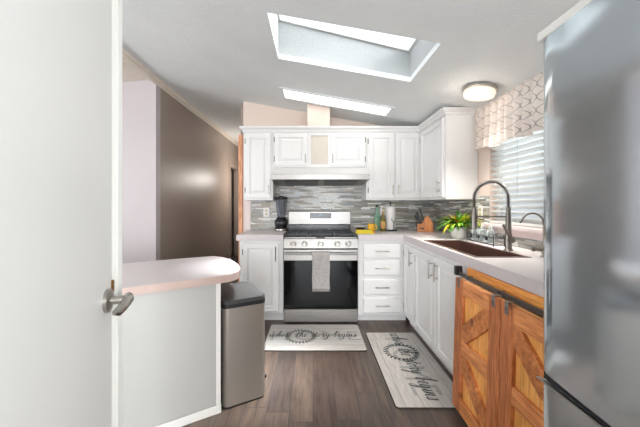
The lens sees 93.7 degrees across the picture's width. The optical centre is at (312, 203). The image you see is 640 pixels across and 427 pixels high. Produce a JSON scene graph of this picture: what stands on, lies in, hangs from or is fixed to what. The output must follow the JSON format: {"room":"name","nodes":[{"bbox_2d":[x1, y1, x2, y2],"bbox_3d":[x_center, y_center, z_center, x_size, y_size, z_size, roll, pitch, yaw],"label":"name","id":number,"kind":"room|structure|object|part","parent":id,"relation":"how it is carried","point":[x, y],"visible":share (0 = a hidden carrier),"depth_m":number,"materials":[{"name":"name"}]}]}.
{"room":"kitchen","nodes":[
{"label":"kitchen","id":0,"kind":"room"},
{"bbox_2d":[122,59,147,81],"bbox_3d":[-3.095,-1.295,1.500,2.610,0.353,13.400,0,0,0],"label":"wall","id":1,"kind":"structure","parent":0,"point":[129,73],"depth_m":3.27,"materials":[{"name":"beige paint"}]},
{"bbox_2d":[122,79,159,262],"bbox_3d":[-3.045,-0.107,3.470,2.510,2.670,0.100,0,0,0],"label":"wall","id":2,"kind":"structure","parent":0,"point":[140,98],"depth_m":3.42,"materials":[{"name":"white paint"}]},
{"bbox_2d":[160,88,237,259],"bbox_3d":[-1.840,-0.102,5.810,0.100,2.660,4.580,0,0,0],"label":"wall","id":3,"kind":"structure","parent":0,"point":[195,158],"depth_m":4.46,"materials":[{"name":"brown paint"}]},
{"bbox_2d":[122,48,237,146],"bbox_3d":[-1.770,-1.399,1.500,0.040,0.083,13.200,0,0,0],"label":"trim","id":4,"kind":"structure","parent":3,"relation":"attached to","point":[126,56],"depth_m":3.64,"materials":[{"name":"beige paint"}]},
{"bbox_2d":[231,171,231,254],"bbox_3d":[-2.275,0.213,7.138,0.690,2.010,0.035,0,0,0],"label":"door","id":5,"kind":"structure","parent":3,"relation":"in","point":[231,171],"depth_m":7.12,"materials":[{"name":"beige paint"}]},
{"bbox_2d":[229,163,237,258],"bbox_3d":[-1.781,0.173,6.810,0.018,2.110,0.860,0,0,0],"label":"trim","id":6,"kind":"structure","parent":3,"relation":"attached to","point":[230,164],"depth_m":6.44,"materials":[{"name":"beige paint"}]},
{"bbox_2d":[231,169,233,251],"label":"door","id":7,"kind":"structure","parent":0,"point":[231,169],"depth_m":7.60,"materials":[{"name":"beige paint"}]},
{"bbox_2d":[241,104,242,134],"bbox_3d":[-0.900,-0.027,5.980,0.060,2.510,4.240,0,0,0],"label":"wall","id":8,"kind":"structure","parent":0,"point":[241,104],"depth_m":3.86,"materials":[{"name":"beige paint"}]},
{"bbox_2d":[238,135,242,281],"bbox_3d":[-0.898,0.185,3.784,0.054,2.085,0.148,0,0,0],"label":"trim","id":9,"kind":"structure","parent":8,"relation":"attached to","point":[240,137],"depth_m":3.71,"materials":[{"name":"orange wood"}]},
{"bbox_2d":[182,252,468,426],"bbox_3d":[-1.290,1.278,1.500,6.020,0.100,13.400,0,0,0],"label":"floor","id":10,"kind":"structure","parent":0,"point":[303,388],"depth_m":1.91,"materials":[{"name":"brown wood"}]},
{"bbox_2d":[0,0,133,426],"bbox_3d":[-0.470,0.192,0.515,0.114,2.048,0.826,0,0,-17],"label":"door","id":11,"kind":"structure","parent":10,"relation":"on","point":[57,297],"depth_m":0.60,"materials":[{"name":"white paint"}]},
{"bbox_3d":[-0.615,0.246,0.895,0.035,0.036,0.014,0,0,-17],"label":"latch plate","id":12,"kind":"part","parent":11,"relation":"part of","materials":[{"name":"gold metal"}]},
{"bbox_3d":[-0.562,0.276,0.865,0.058,0.066,0.066,0,0,-17],"label":"handle","id":13,"kind":"part","parent":11,"relation":"part of","materials":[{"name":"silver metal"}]},
{"bbox_3d":[-0.530,0.282,0.845,0.033,0.044,0.094,0,0,-12],"label":"lever","id":14,"kind":"part","parent":11,"relation":"part of","materials":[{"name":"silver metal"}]},
{"bbox_2d":[112,0,121,426],"bbox_3d":[-0.635,0.008,0.933,0.070,2.440,0.023,0,0,0],"label":"trim","id":15,"kind":"structure","parent":10,"relation":"on","point":[116,4],"depth_m":0.92,"materials":[{"name":"white paint"}]},
{"bbox_2d":[122,256,240,426],"bbox_3d":[-1.323,0.823,1.692,1.794,0.809,0.731,0,0,-31],"label":"base cabinet","id":16,"kind":"object","parent":10,"relation":"on","point":[171,327],"visible":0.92,"depth_m":1.65,"materials":[{"name":"grey paint"}]},
{"bbox_3d":[-1.352,0.845,1.551,1.600,0.764,0.450,0,0,-31],"label":"panel","id":17,"kind":"part","parent":16,"relation":"part of","materials":[{"name":"grey paint"}]},
{"bbox_2d":[122,256,240,294],"bbox_3d":[-1.224,0.440,1.752,1.561,0.044,0.731,0,0,-31],"label":"countertop","id":18,"kind":"structure","parent":16,"relation":"on","point":[146,277],"depth_m":1.80,"materials":[{"name":"pink laminate"}]},
{"bbox_3d":[-1.228,1.202,1.352,1.606,0.049,0.005,0,0,-31],"label":"trim","id":19,"kind":"part","parent":16,"relation":"part of","materials":[{"name":"white paint"}]},
{"bbox_3d":[-0.556,0.821,1.763,0.026,0.715,0.006,0,0,-31],"label":"corner trim","id":20,"kind":"part","parent":16,"relation":"part of","materials":[{"name":"white paint"}]},
{"bbox_2d":[221,282,266,408],"bbox_3d":[-0.487,0.904,2.034,0.331,0.648,0.406,0,0,-29],"label":"trash can","id":21,"kind":"object","parent":10,"relation":"on","point":[243,375],"visible":0.81,"depth_m":1.84,"materials":[{"name":"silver metal"}]},
{"bbox_3d":[-0.512,0.591,2.020,0.272,0.022,0.404,0,0,-29],"label":"lid","id":22,"kind":"part","parent":21,"relation":"part of","materials":[{"name":"grey plastic"}]},
{"bbox_2d":[240,240,283,319],"bbox_3d":[-0.536,0.803,3.396,0.457,0.850,0.664,0,0,0],"label":"base cabinet","id":23,"kind":"object","parent":10,"relation":"on","point":[261,262],"visible":0.65,"depth_m":3.10,"materials":[{"name":"white paint"}]},
{"bbox_2d":[236,230,287,240],"bbox_3d":[-0.548,0.347,3.406,0.483,0.059,0.642,0,0,0],"label":"countertop","id":24,"kind":"structure","parent":23,"relation":"on","point":[249,235],"depth_m":3.08,"materials":[{"name":"stone"}]},
{"bbox_2d":[274,196,287,230],"bbox_3d":[-0.378,0.110,3.570,0.165,0.415,0.165,0,0,0],"label":"blender","id":25,"kind":"object","parent":24,"relation":"on","point":[281,223],"visible":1,"depth_m":3.52,"materials":[{"name":"black plastic"}]},
{"bbox_2d":[275,199,286,216],"bbox_3d":[-0.378,0.051,3.570,0.140,0.210,0.140,0,0,0],"label":"jar","id":26,"kind":"object","parent":25,"relation":"on","point":[276,200],"depth_m":3.55,"materials":[{"name":"clear glass"}]},
{"bbox_3d":[-0.378,0.237,3.570,0.162,0.160,0.162,0,0,0],"label":"motor","id":27,"kind":"part","parent":25,"relation":"part of","materials":[{"name":"black plastic"}]},
{"bbox_3d":[-0.378,-0.076,3.570,0.152,0.043,0.152,0,0,0],"label":"lid","id":28,"kind":"part","parent":25,"relation":"part of","materials":[{"name":"black plastic"}]},
{"bbox_2d":[265,325,366,350],"bbox_3d":[0.015,1.222,2.765,0.876,0.011,0.536,0,0,0],"label":"kitchen rug","id":29,"kind":"object","parent":10,"relation":"on","point":[279,337],"visible":1,"depth_m":2.72,"materials":[{"name":"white printed woven fabric"}]},
{"bbox_2d":[284,211,357,321],"bbox_3d":[0.080,0.651,3.356,0.764,1.130,0.688,0,0,0],"label":"range","id":30,"kind":"object","parent":10,"relation":"on","point":[309,232],"visible":1,"depth_m":3.07,"materials":[{"name":"silver metal"}]},
{"bbox_3d":[0.080,0.769,3.091,0.758,0.607,0.033,0,0,0],"label":"oven door","id":31,"kind":"part","parent":30,"relation":"part of","materials":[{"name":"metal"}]},
{"bbox_2d":[284,232,356,237],"bbox_3d":[0.080,0.347,3.368,0.764,0.014,0.575,0,0,0],"label":"cooktop","id":32,"kind":"object","parent":30,"relation":"in","point":[289,234],"depth_m":3.14,"materials":[{"name":"black metal"}]},
{"bbox_2d":[312,252,329,291],"bbox_3d":[0.080,0.681,3.020,0.178,0.393,0.044,0,0,0],"label":"dish towel","id":33,"kind":"object","parent":30,"relation":"hanging from","point":[320,260],"visible":1,"depth_m":3.01,"materials":[{"name":"beige fabric"}]},
{"bbox_3d":[0.080,1.147,3.094,0.758,0.138,0.028,0,0,0],"label":"storage drawer","id":34,"kind":"part","parent":30,"relation":"part of","materials":[{"name":"silver metal"}]},
{"bbox_3d":[0.080,0.503,3.041,0.724,0.025,0.058,0,0,0],"label":"handle","id":35,"kind":"part","parent":30,"relation":"part of","materials":[{"name":"silver metal"}]},
{"bbox_3d":[0.080,0.827,3.073,0.756,0.488,0.004,0,0,0],"label":"glass","id":36,"kind":"part","parent":30,"relation":"part of","materials":[{"name":"black glass"}]},
{"bbox_3d":[0.080,0.406,3.089,0.762,0.104,0.042,0,0,0],"label":"control panel","id":37,"kind":"part","parent":30,"relation":"part of","materials":[{"name":"silver metal"}]},
{"bbox_2d":[358,241,405,319],"bbox_3d":[0.724,0.803,3.396,0.512,0.850,0.663,0,0,0],"label":"base cabinet","id":38,"kind":"object","parent":10,"relation":"on","point":[380,263],"visible":0.93,"depth_m":3.10,"materials":[{"name":"white paint"}]},
{"bbox_3d":[0.715,1.049,3.110,0.390,0.158,0.020,0,0,0],"label":"drawer","id":39,"kind":"part","parent":38,"relation":"part of","materials":[{"name":"white paint"}]},
{"bbox_3d":[0.715,0.860,3.110,0.390,0.156,0.020,0,0,0],"label":"drawer","id":40,"kind":"part","parent":38,"relation":"part of","materials":[{"name":"white paint"}]},
{"bbox_3d":[0.715,0.662,3.110,0.390,0.152,0.020,0,0,0],"label":"drawer","id":41,"kind":"part","parent":38,"relation":"part of","materials":[{"name":"white paint"}]},
{"bbox_3d":[0.715,0.486,3.110,0.390,0.147,0.020,0,0,0],"label":"drawer","id":42,"kind":"part","parent":38,"relation":"part of","materials":[{"name":"white paint"}]},
{"bbox_2d":[366,333,455,408],"bbox_3d":[0.728,1.222,2.320,0.461,0.011,1.046,0,0,0],"label":"kitchen rug","id":43,"kind":"object","parent":10,"relation":"on","point":[412,376],"visible":0.98,"depth_m":2.16,"materials":[{"name":"beige fabric"}]},
{"bbox_2d":[403,241,421,337],"bbox_3d":[1.201,0.803,3.235,0.617,0.850,0.986,0,0,0],"label":"base cabinet","id":44,"kind":"object","parent":10,"relation":"on","point":[409,249],"visible":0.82,"depth_m":2.88,"materials":[{"name":"white paint"}]},
{"bbox_3d":[0.938,0.768,2.916,0.020,0.720,0.318,0,0,0],"label":"door","id":45,"kind":"part","parent":44,"relation":"part of","materials":[{"name":"white paint"}]},
{"bbox_3d":[0.910,0.508,2.807,0.035,0.145,0.011,0,0,0],"label":"handle","id":46,"kind":"part","parent":44,"relation":"part of","materials":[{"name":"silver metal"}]},
{"bbox_2d":[415,246,472,375],"bbox_3d":[1.201,0.803,2.259,0.617,0.850,0.965,0,0,0],"label":"base cabinet","id":47,"kind":"object","parent":10,"relation":"on","point":[435,278],"visible":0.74,"depth_m":2.25,"materials":[{"name":"white paint"}]},
{"bbox_3d":[0.938,0.768,2.510,0.020,0.720,0.450,0,0,0],"label":"door","id":48,"kind":"part","parent":47,"relation":"part of","materials":[{"name":"white paint"}]},
{"bbox_3d":[0.910,0.508,2.227,0.035,0.145,0.011,0,0,0],"label":"handle","id":49,"kind":"part","parent":47,"relation":"part of","materials":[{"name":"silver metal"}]},
{"bbox_3d":[0.938,0.768,2.068,0.020,0.720,0.407,0,0,0],"label":"door","id":50,"kind":"part","parent":47,"relation":"part of","materials":[{"name":"white paint"}]},
{"bbox_2d":[452,265,544,426],"bbox_3d":[1.172,0.788,1.389,0.676,0.819,0.967,0,0,0],"label":"base cabinet","id":51,"kind":"object","parent":10,"relation":"on","point":[498,358],"visible":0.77,"depth_m":1.40,"materials":[{"name":"orange wood"}]},
{"bbox_2d":[351,230,543,296],"bbox_3d":[0.989,0.347,2.316,1.041,0.059,2.824,0,0,0],"label":"countertop","id":52,"kind":"structure","parent":51,"relation":"on","point":[527,274],"depth_m":1.75,"materials":[{"name":"stone"}]},
{"bbox_2d":[355,230,374,233],"bbox_3d":[0.559,0.298,3.243,0.201,0.036,0.085,0,0,0],"label":"folded cloth","id":53,"kind":"object","parent":52,"relation":"on","point":[356,231],"visible":1,"depth_m":3.21,"materials":[{"name":"yellow fabric"}]},
{"bbox_2d":[368,224,376,230],"bbox_3d":[0.677,0.273,3.455,0.100,0.090,0.082,0,0,-33],"label":"mug","id":54,"kind":"object","parent":52,"relation":"on","point":[370,226],"visible":0.79,"depth_m":3.42,"materials":[{"name":"yellow ceramic"}]},
{"bbox_2d":[374,205,379,230],"bbox_3d":[0.774,0.163,3.620,0.068,0.310,0.068,0,0,0],"label":"bottle","id":55,"kind":"object","parent":52,"relation":"on","point":[376,205],"visible":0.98,"depth_m":3.61,"materials":[{"name":"green glass"}]},
{"bbox_2d":[380,212,385,230],"bbox_3d":[0.824,0.203,3.520,0.064,0.228,0.064,0,0,0],"label":"bottle","id":56,"kind":"object","parent":52,"relation":"on","point":[383,220],"visible":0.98,"depth_m":3.50,"materials":[{"name":"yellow glass"}]},
{"bbox_2d":[417,216,432,231],"bbox_3d":[1.301,0.226,3.479,0.170,0.183,0.102,0,0,20],"label":"knife block","id":57,"kind":"object","parent":52,"relation":"on","point":[426,225],"visible":0.99,"depth_m":3.43,"materials":[{"name":"brown wood"}]},
{"bbox_2d":[435,210,480,238],"bbox_3d":[1.347,0.180,2.780,0.407,0.276,0.436,0,0,-42],"label":"potted plant","id":58,"kind":"object","parent":52,"relation":"on","point":[458,226],"visible":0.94,"depth_m":2.72,"materials":[{"name":"green plant"}]},
{"bbox_3d":[1.346,0.264,2.770,0.146,0.108,0.146,0,0,0],"label":"pot","id":59,"kind":"part","parent":58,"relation":"part of","materials":[{"name":"white ceramic"}]},
{"bbox_2d":[424,240,531,257],"bbox_3d":[1.130,0.426,2.195,0.334,0.224,0.834,0,0,0],"label":"sink","id":60,"kind":"object","parent":52,"relation":"in","point":[475,250],"visible":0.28,"depth_m":2.29,"materials":[{"name":"brown metal"}]},
{"bbox_2d":[431,241,519,255],"bbox_3d":[1.130,0.428,2.195,0.306,0.220,0.806,0,0,0],"label":"basin","id":61,"kind":"object","parent":60,"relation":"in","point":[465,247],"depth_m":2.33,"materials":[{"name":"brown metal"}]},
{"bbox_2d":[467,229,504,246],"bbox_3d":[1.375,0.266,2.410,0.086,0.102,0.386,0,0,0],"label":"wire rack","id":62,"kind":"object","parent":52,"relation":"on","point":[469,229],"visible":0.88,"depth_m":2.31,"materials":[{"name":"black metal"}]},
{"bbox_2d":[470,229,478,239],"bbox_3d":[1.374,0.236,2.545,0.068,0.131,0.066,0,0,0],"label":"glass jar","id":63,"kind":"object","parent":62,"relation":"in","point":[471,235],"visible":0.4,"depth_m":2.54,"materials":[{"name":"white"}]},
{"bbox_2d":[477,225,486,241],"bbox_3d":[1.374,0.236,2.435,0.068,0.131,0.066,0,0,0],"label":"glass jar","id":64,"kind":"object","parent":62,"relation":"in","point":[479,230],"visible":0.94,"depth_m":2.43,"materials":[{"name":"clear glass"}]},
{"bbox_3d":[1.375,0.257,2.435,0.066,0.090,0.066,0,0,0],"label":"glass","id":65,"kind":"part","parent":64,"relation":"part of","materials":[{"name":"white"}]},
{"bbox_2d":[485,226,494,242],"bbox_3d":[1.374,0.236,2.325,0.068,0.131,0.066,0,0,0],"label":"glass jar","id":66,"kind":"object","parent":62,"relation":"in","point":[486,238],"visible":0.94,"depth_m":2.33,"materials":[{"name":"white"}]},
{"bbox_3d":[1.375,0.257,2.325,0.066,0.090,0.066,0,0,0],"label":"glass","id":67,"kind":"part","parent":66,"relation":"part of","materials":[{"name":"white"}]},
{"bbox_2d":[470,180,514,250],"bbox_3d":[1.222,0.076,2.031,0.286,0.482,0.098,0,0,0],"label":"faucet","id":68,"kind":"object","parent":52,"relation":"on","point":[509,240],"visible":1,"depth_m":2.04,"materials":[{"name":"silver metal"}]},
{"bbox_3d":[1.207,0.086,2.050,0.256,0.020,0.044,0,0,0],"label":"support arm","id":69,"kind":"part","parent":68,"relation":"part of","materials":[{"name":"silver metal"}]},
{"bbox_3d":[1.335,0.170,2.050,0.060,0.294,0.060,0,0,0],"label":"post","id":70,"kind":"part","parent":68,"relation":"part of","materials":[{"name":"silver metal"}]},
{"bbox_3d":[1.301,0.196,2.017,0.096,0.125,0.070,0,0,0],"label":"lever","id":71,"kind":"part","parent":68,"relation":"part of","materials":[{"name":"silver metal"}]},
{"bbox_2d":[519,212,543,256],"bbox_3d":[1.321,0.183,1.800,0.167,0.267,0.039,0,0,0],"label":"filter faucet","id":72,"kind":"object","parent":52,"relation":"on","point":[525,215],"visible":0.83,"depth_m":1.79,"materials":[{"name":"silver metal"}]},
{"bbox_3d":[1.314,0.139,1.800,0.152,0.178,0.011,0,0,0],"label":"spout","id":73,"kind":"part","parent":72,"relation":"part of","materials":[{"name":"silver metal"}]},
{"bbox_3d":[0.923,0.146,3.570,0.160,0.344,0.160,0,0,0],"label":"paper towel holder","id":74,"kind":"object","parent":52,"relation":"on","visible":0},
{"bbox_2d":[386,206,394,229],"bbox_3d":[0.923,0.165,3.570,0.110,0.272,0.110,0,0,0],"label":"paper towel roll","id":75,"kind":"object","parent":74,"relation":"on","point":[390,210],"visible":0.97,"depth_m":3.52,"materials":[{"name":"white paper"}]},
{"bbox_3d":[0.872,0.818,1.587,0.039,0.750,0.405,0,0,0],"label":"barn door","id":76,"kind":"part","parent":51,"relation":"part of","materials":[{"name":"brown wood"}]},
{"bbox_3d":[0.900,0.428,1.383,0.008,0.024,0.955,0,0,0],"label":"rail","id":77,"kind":"part","parent":51,"relation":"part of","materials":[{"name":"metal"}]},
{"bbox_3d":[0.872,0.818,1.151,0.039,0.750,0.409,0,0,0],"label":"barn door","id":78,"kind":"part","parent":51,"relation":"part of","materials":[{"name":"brown wood"}]},
{"bbox_2d":[536,0,639,426],"bbox_3d":[1.049,0.372,0.435,0.902,1.712,0.930,0,0,0],"label":"refrigerator","id":79,"kind":"object","parent":10,"relation":"on","point":[592,60],"visible":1,"depth_m":0.71,"materials":[{"name":"grey metal"}]},
{"bbox_2d":[537,0,591,42],"bbox_3d":[1.083,-0.500,0.428,0.815,0.028,0.956,0,0,0],"label":"board","id":80,"kind":"object","parent":79,"relation":"on","point":[541,36],"visible":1,"depth_m":0.82,"materials":[{"name":"white paint"}]},
{"bbox_3d":[0.690,0.842,0.435,0.070,0.652,0.930,0,0,0],"label":"freezer drawer","id":81,"kind":"part","parent":79,"relation":"part of","materials":[{"name":"grey metal"}]},
{"bbox_2d":[243,102,434,230],"bbox_3d":[0.375,-0.035,3.800,2.490,2.526,0.120,0,0,0],"label":"wall","id":82,"kind":"structure","parent":0,"point":[254,114],"depth_m":3.74,"materials":[{"name":"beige paint"}]},
{"bbox_2d":[243,135,250,231],"bbox_3d":[-0.822,0.188,3.734,0.097,2.080,0.012,0,0,0],"label":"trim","id":83,"kind":"structure","parent":82,"relation":"attached to","point":[246,204],"depth_m":3.73,"materials":[{"name":"white paint"}]},
{"bbox_2d":[244,132,275,200],"bbox_3d":[-0.623,-0.442,3.546,0.334,0.800,0.364,0,0,0],"label":"upper cabinet","id":84,"kind":"object","parent":82,"relation":"attached to","point":[258,146],"visible":0.97,"depth_m":3.40,"materials":[{"name":"white paint"}]},
{"bbox_2d":[239,107,476,132],"bbox_3d":[0.342,-0.848,3.220,2.348,0.061,1.015,0,0,0],"label":"trim","id":85,"kind":"structure","parent":84,"relation":"attached to","point":[443,111],"depth_m":3.38,"materials":[{"name":"white paint"}]},
{"bbox_2d":[263,208,268,216],"bbox_3d":[-0.580,0.103,3.726,0.075,0.116,0.010,0,0,0],"label":"wall outlet","id":86,"kind":"object","parent":82,"relation":"attached to","point":[265,210],"visible":1,"depth_m":3.72,"materials":[{"name":"white plastic"}]},
{"bbox_2d":[308,104,329,125],"bbox_3d":[0.064,-1.008,3.562,0.252,0.252,0.354,0,0,0],"label":"vent duct","id":87,"kind":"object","parent":82,"relation":"attached to","point":[318,115],"depth_m":3.38,"materials":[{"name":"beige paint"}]},
{"bbox_2d":[273,132,365,167],"bbox_3d":[0.076,-0.629,3.546,1.062,0.425,0.364,0,0,0],"label":"upper cabinet","id":88,"kind":"object","parent":82,"relation":"attached to","point":[290,149],"visible":0.97,"depth_m":3.40,"materials":[{"name":"white paint"}]},
{"bbox_3d":[-0.251,-0.620,3.410,0.376,0.365,0.020,0,0,0],"label":"door","id":89,"kind":"part","parent":88,"relation":"part of","materials":[{"name":"white paint"}]},
{"bbox_3d":[0.074,-0.617,3.436,0.192,0.328,0.008,0,0,0],"label":"recess panel","id":90,"kind":"part","parent":88,"relation":"part of","materials":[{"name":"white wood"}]},
{"bbox_2d":[271,168,369,185],"bbox_3d":[0.076,-0.320,3.464,1.056,0.191,0.528,0,0,0],"label":"range hood","id":91,"kind":"object","parent":88,"relation":"attached to","point":[279,176],"visible":1,"depth_m":3.27,"materials":[{"name":"white paint"}]},
{"bbox_3d":[0.396,-0.620,3.410,0.393,0.365,0.020,0,0,0],"label":"door","id":92,"kind":"part","parent":88,"relation":"part of","materials":[{"name":"white paint"}]},
{"bbox_2d":[251,185,433,228],"bbox_3d":[0.369,-0.087,3.735,2.283,0.809,0.008,0,0,0],"label":"backsplash","id":93,"kind":"structure","parent":82,"relation":"attached to","point":[300,198],"depth_m":3.73,"materials":[{"name":"tile"}]},
{"bbox_2d":[380,206,385,214],"bbox_3d":[0.873,0.078,3.726,0.075,0.116,0.010,0,0,0],"label":"wall outlet","id":94,"kind":"object","parent":82,"relation":"attached to","point":[382,208],"visible":0.79,"depth_m":3.72,"materials":[{"name":"white plastic"}]},
{"bbox_2d":[362,132,419,200],"bbox_3d":[0.919,-0.442,3.546,0.623,0.800,0.364,0,0,0],"label":"upper cabinet","id":95,"kind":"object","parent":82,"relation":"attached to","point":[392,158],"visible":0.84,"depth_m":3.40,"materials":[{"name":"white paint"}]},
{"bbox_3d":[0.775,-0.434,3.410,0.296,0.735,0.020,0,0,0],"label":"door","id":96,"kind":"part","parent":95,"relation":"part of","materials":[{"name":"white paint"}]},
{"bbox_3d":[1.083,-0.434,3.410,0.285,0.735,0.020,0,0,0],"label":"door","id":97,"kind":"part","parent":95,"relation":"part of","materials":[{"name":"white paint"}]},
{"bbox_2d":[122,0,580,141],"bbox_3d":[-0.035,-1.150,1.500,3.510,0.663,13.400,0,0,0],"label":"ceiling","id":98,"kind":"structure","parent":0,"point":[219,56],"depth_m":2.18,"materials":[{"name":"paint"}]},
{"bbox_2d":[279,87,395,116],"bbox_3d":[0.245,-1.074,3.185,1.180,0.220,0.320,0,0,0],"label":"skylight","id":99,"kind":"object","parent":98,"relation":"attached to","point":[286,93],"visible":1,"depth_m":3.17,"materials":[{"name":"frosted acrylic"},{"name":"white paint"}]},
{"bbox_2d":[269,13,435,76],"bbox_3d":[0.253,-1.252,2.130,1.125,0.464,0.640,0,0,0],"label":"skylight","id":100,"kind":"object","parent":98,"relation":"attached to","point":[291,40],"depth_m":2.42,"materials":[{"name":"grey paint"}]},
{"bbox_2d":[277,14,418,51],"bbox_3d":[0.253,-1.368,2.130,1.125,0.307,0.640,0,0,0],"label":"window","id":101,"kind":"structure","parent":100,"relation":"attached to","point":[280,18],"depth_m":2.40,"materials":[{"name":"white paint"}]},
{"bbox_2d":[462,81,497,100],"bbox_3d":[1.287,-0.864,2.315,0.244,0.102,0.244,0,0,0],"label":"ceiling lamp","id":102,"kind":"object","parent":98,"relation":"attached to","point":[481,90],"visible":1,"depth_m":2.26,"materials":[{"name":"white glass"}]},
{"bbox_3d":[1.287,-0.880,2.315,0.244,0.069,0.244,0,0,0],"label":"plate","id":103,"kind":"part","parent":102,"relation":"part of","materials":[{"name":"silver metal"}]},
{"bbox_2d":[448,147,542,251],"bbox_3d":[1.580,0.175,-0.730,0.120,2.105,8.940,0,0,0],"label":"wall","id":104,"kind":"structure","parent":0,"point":[485,161],"depth_m":2.61,"materials":[{"name":"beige paint"}]},
{"bbox_2d":[414,115,477,200],"bbox_3d":[1.341,-0.441,3.241,0.353,0.797,0.973,0,0,0],"label":"upper cabinet","id":105,"kind":"object","parent":104,"relation":"attached to","point":[448,155],"visible":0.94,"depth_m":2.75,"materials":[{"name":"white paint"}]},
{"bbox_3d":[1.210,-0.434,3.075,0.020,0.735,0.570,0,0,0],"label":"door","id":106,"kind":"part","parent":105,"relation":"part of","materials":[{"name":"white paint"}]},
{"bbox_2d":[478,206,482,218],"bbox_3d":[1.506,0.073,2.700,0.010,0.116,0.075,0,0,0],"label":"wall outlet","id":107,"kind":"object","parent":104,"relation":"attached to","point":[480,208],"visible":0.97,"depth_m":2.69,"materials":[{"name":"white plastic"}]},
{"bbox_2d":[435,196,542,251],"bbox_3d":[1.515,0.122,1.890,0.008,0.389,3.680,0,0,0],"label":"backsplash","id":108,"kind":"structure","parent":104,"relation":"attached to","point":[443,208],"depth_m":2.79,"materials":[{"name":"tile"}]},
{"bbox_2d":[481,131,543,240],"bbox_3d":[1.548,-0.275,2.000,0.145,1.035,1.280,0,0,0],"label":"window","id":109,"kind":"structure","parent":104,"relation":"in","point":[517,231],"depth_m":2.25,"materials":[{"name":"white paint"}]},
{"bbox_2d":[475,72,543,150],"bbox_3d":[1.436,-0.643,2.005,0.051,0.376,1.350,0,0,0],"label":"valance","id":110,"kind":"object","parent":109,"relation":"hanging from","point":[519,112],"visible":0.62,"depth_m":2.18,"materials":[{"name":"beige fabric"}]},
{"bbox_3d":[1.528,0.178,2.000,0.105,0.029,1.280,0,0,0],"label":"sill","id":111,"kind":"part","parent":109,"relation":"part of","materials":[{"name":"white paint"}]},
{"bbox_2d":[490,129,543,227],"bbox_3d":[1.540,-0.314,2.000,0.064,0.946,1.150,0,0,0],"label":"window blind","id":112,"kind":"object","parent":109,"relation":"attached to","point":[540,135],"visible":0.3,"depth_m":2.22,"materials":[{"name":"white plastic"}]},
{"bbox_3d":[1.542,0.150,2.000,0.050,0.018,1.140,0,0,0],"label":"rail","id":113,"kind":"part","parent":112,"relation":"part of","materials":[{"name":"white plastic"}]},
{"bbox_3d":[1.516,-0.297,2.000,0.002,0.890,0.002,0,0,0],"label":"ladder cord","id":114,"kind":"part","parent":112,"relation":"part of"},
{"bbox_3d":[1.600,-0.315,2.000,0.006,0.875,1.080,0,0,0],"label":"pane","id":115,"kind":"part","parent":109,"relation":"part of","materials":[{"name":"clear glass"}]}
]}

